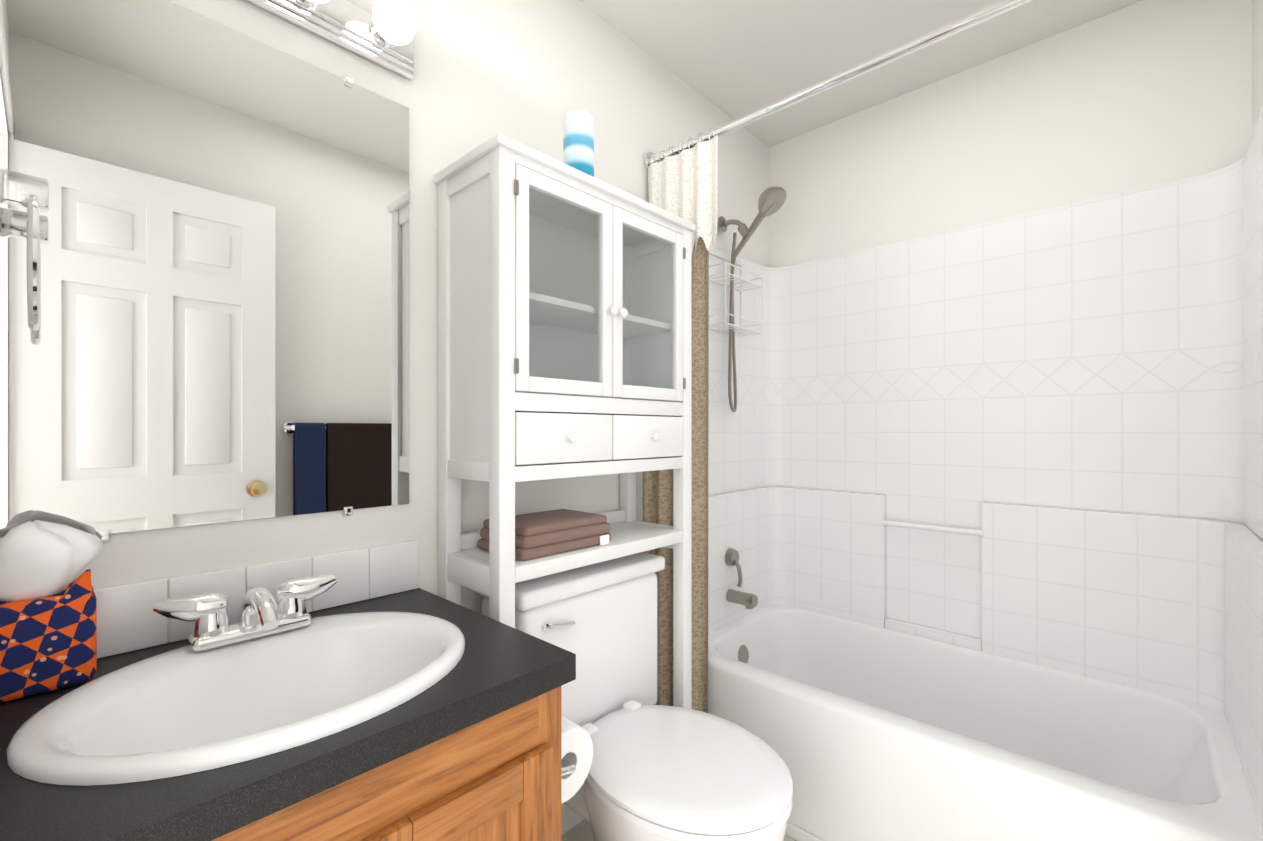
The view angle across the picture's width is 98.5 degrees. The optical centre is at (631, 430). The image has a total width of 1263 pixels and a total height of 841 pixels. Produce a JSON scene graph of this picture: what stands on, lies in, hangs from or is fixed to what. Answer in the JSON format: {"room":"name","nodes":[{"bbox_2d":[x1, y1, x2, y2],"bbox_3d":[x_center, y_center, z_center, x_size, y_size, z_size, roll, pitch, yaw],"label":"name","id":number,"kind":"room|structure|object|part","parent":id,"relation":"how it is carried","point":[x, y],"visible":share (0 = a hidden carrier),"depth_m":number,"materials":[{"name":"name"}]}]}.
{"room":"bathroom","nodes":[
{"label":"bathroom","id":0,"kind":"room"},
{"bbox_2d":[70,0,768,834],"bbox_3d":[-0.774,-0.055,1.000,0.120,2.390,4.170,0,0,43],"label":"wall","id":1,"kind":"structure","parent":0,"point":[530,72],"depth_m":1.31,"materials":[{"name":"white paint"}]},
{"bbox_2d":[0,0,408,541],"bbox_3d":[-0.700,-0.274,0.984,0.008,0.895,0.607,0,0,43],"label":"mirror","id":2,"kind":"object","parent":1,"relation":"attached to","point":[220,334],"visible":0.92,"depth_m":0.93,"materials":[{"name":"clear glass"}]},
{"bbox_2d":[94,540,417,658],"bbox_3d":[-0.700,0.300,0.985,0.008,0.108,0.645,0,0,43],"label":"backsplash","id":3,"kind":"structure","parent":1,"relation":"attached to","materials":[{"name":"white tile"}]},
{"bbox_2d":[246,0,415,78],"bbox_3d":[-0.649,-0.825,0.948,0.131,0.092,0.600,0,0,43],"label":"sconce","id":4,"kind":"object","parent":1,"relation":"attached to","point":[383,34],"visible":1,"depth_m":1.08,"materials":[{"name":"silver metal"}]},
{"bbox_2d":[785,822,822,840],"bbox_3d":[0.615,1.123,1.371,1.404,0.035,0.013,0,0,43],"label":"baseboard","id":5,"kind":"structure","parent":1,"relation":"attached to","point":[794,832],"depth_m":1.51,"materials":[{"name":"white"}]},
{"bbox_2d":[642,0,1031,712],"bbox_3d":[0.561,0.040,1.313,1.405,1.920,0.104,0,0,43],"label":"rail","id":6,"kind":"object","parent":1,"relation":"attached to","point":[682,180],"visible":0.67,"depth_m":1.67,"materials":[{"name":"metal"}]},
{"bbox_2d":[642,135,717,712],"bbox_3d":[0.152,0.068,1.688,0.280,1.864,0.095,0,0,43],"label":"curtain","id":7,"kind":"object","parent":6,"relation":"hanging from","point":[683,183],"depth_m":1.67,"materials":[{"name":"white fabric"}]},
{"bbox_3d":[0.576,-0.890,1.329,1.405,0.060,0.060,0,0,43],"label":"rod","id":8,"kind":"part","parent":6,"relation":"part of","materials":[{"name":"silver metal"}]},
{"bbox_2d":[561,819,795,840],"bbox_3d":[-0.214,1.170,0.479,1.650,0.060,4.170,0,0,43],"label":"floor","id":9,"kind":"structure","parent":0,"point":[581,831],"depth_m":1.53,"materials":[{"name":"grey tile"}]},
{"bbox_2d":[0,540,575,840],"bbox_3d":[-0.504,0.693,0.806,0.537,0.894,0.651,0,0,43],"label":"bathroom vanity","id":10,"kind":"object","parent":9,"relation":"on","point":[375,693],"visible":0.96,"depth_m":0.76,"materials":[{"name":"brown wood"}]},
{"bbox_2d":[0,520,104,702],"bbox_3d":[-0.830,0.239,0.751,0.113,0.231,0.150,0,0,43],"label":"tissue box","id":11,"kind":"object","parent":10,"relation":"on","point":[48,626],"visible":1,"depth_m":0.73,"materials":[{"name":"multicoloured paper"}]},
{"bbox_2d":[6,612,464,785],"bbox_3d":[-0.502,0.413,0.783,0.426,0.153,0.524,0,0,43],"label":"sink","id":12,"kind":"object","parent":10,"relation":"in","point":[211,713],"depth_m":0.76,"materials":[{"name":"white ceramic"}]},
{"bbox_2d":[153,574,336,651],"bbox_3d":[-0.594,0.296,0.871,0.142,0.086,0.248,0,0,43],"label":"faucet","id":13,"kind":"object","parent":10,"relation":"on","point":[264,622],"depth_m":0.87,"materials":[{"name":"silver metal"}]},
{"bbox_2d":[561,716,592,803],"bbox_3d":[-0.154,0.595,0.997,0.160,0.128,0.138,0,0,43],"label":"toilet paper","id":14,"kind":"object","parent":10,"relation":"attached to","point":[576,751],"visible":0.21,"depth_m":0.98,"materials":[{"name":"white paper"}]},
{"bbox_2d":[434,133,694,708],"bbox_3d":[-0.128,0.275,1.396,0.282,1.730,0.656,0,0,43],"label":"etagere","id":15,"kind":"object","parent":9,"relation":"on","point":[564,320],"visible":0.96,"depth_m":1.25,"materials":[{"name":"white wood"}]},
{"bbox_2d":[477,509,611,560],"bbox_3d":[-0.204,0.244,1.313,0.189,0.072,0.275,0,0,43],"label":"folded towel","id":16,"kind":"object","parent":15,"relation":"on","point":[543,533],"visible":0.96,"depth_m":1.25,"materials":[{"name":"brown fabric"}]},
{"bbox_2d":[563,110,593,176],"bbox_3d":[-0.127,-0.675,1.314,0.074,0.170,0.074,0,0,43],"label":"candle","id":17,"kind":"object","parent":15,"relation":"on","point":[578,139],"visible":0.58,"depth_m":1.28,"materials":[{"name":"wax"}]},
{"bbox_3d":[-0.052,-0.315,1.325,0.003,0.409,0.504,0,0,43],"label":"glass","id":18,"kind":"part","parent":15,"relation":"part of","materials":[{"name":"clear glass"}]},
{"bbox_2d":[474,552,792,840],"bbox_3d":[0.034,0.745,1.246,0.684,0.790,0.488,0,0,43],"label":"toilet","id":19,"kind":"object","parent":9,"relation":"on","point":[663,773],"visible":0.83,"depth_m":1.22,"materials":[{"name":"white ceramic"}]},
{"bbox_3d":[-0.165,0.441,1.238,0.018,0.025,0.082,0,0,43],"label":"lever","id":20,"kind":"part","parent":19,"relation":"part of","materials":[{"name":"silver metal"}]},
{"bbox_3d":[-0.142,0.370,1.409,0.204,0.041,0.488,0,0,43],"label":"tank lid","id":21,"kind":"part","parent":19,"relation":"part of","materials":[{"name":"white ceramic"}]},
{"bbox_3d":[0.107,0.716,1.177,0.482,0.051,0.386,0,0,43],"label":"seat","id":22,"kind":"part","parent":19,"relation":"part of","materials":[{"name":"white plastic"}]},
{"bbox_2d":[708,110,1262,840],"bbox_3d":[0.871,0.134,1.646,1.404,2.011,0.737,0,0,43],"label":"tub","id":23,"kind":"object","parent":9,"relation":"on","point":[984,530],"visible":0.96,"depth_m":1.67,"materials":[{"name":"white plastic"}]},
{"bbox_2d":[725,548,757,663],"bbox_3d":[0.401,0.640,2.038,0.143,0.484,0.164,0,0,43],"label":"faucet","id":24,"kind":"object","parent":23,"relation":"on","point":[740,639],"depth_m":2.05,"materials":[{"name":"silver metal"}]},
{"bbox_2d":[708,605,1262,840],"bbox_3d":[0.871,0.938,1.646,1.404,0.405,0.737,0,0,43],"label":"basin","id":25,"kind":"object","parent":23,"relation":"in","point":[882,732],"depth_m":1.50,"materials":[{"name":"white ceramic"}]},
{"bbox_2d":[579,0,1142,146],"bbox_3d":[-0.214,-1.290,0.479,1.650,0.080,4.170,0,0,43],"label":"ceiling","id":26,"kind":"structure","parent":0,"point":[734,59],"depth_m":1.75,"materials":[{"name":"white paint"}]},
{"bbox_2d":[769,0,1251,267],"bbox_3d":[1.165,-0.055,1.962,1.410,2.390,0.120,0,0,43],"label":"wall","id":27,"kind":"structure","parent":0,"point":[1144,93],"depth_m":1.75,"materials":[{"name":"white paint"}]},
{"bbox_2d":[1252,0,1262,134],"bbox_3d":[0.346,-0.055,-0.042,0.120,2.390,4.170,0,0,43],"label":"wall","id":28,"kind":"structure","parent":0,"point":[1257,57],"depth_m":1.37,"materials":[{"name":"white paint"}]},
{"bbox_3d":[-0.738,-0.055,0.495,0.620,2.390,0.120,0,0,43],"label":"wall","id":29,"kind":"structure","parent":0,"visible":0},
{"bbox_2d":[0,168,48,330],"bbox_3d":[-0.823,-0.239,0.713,0.180,0.209,0.082,0,0,43],"label":"towel ring","id":30,"kind":"object","parent":29,"relation":"attached to","point":[30,193],"visible":0.98,"depth_m":0.70,"materials":[{"name":"silver metal"}]}
]}

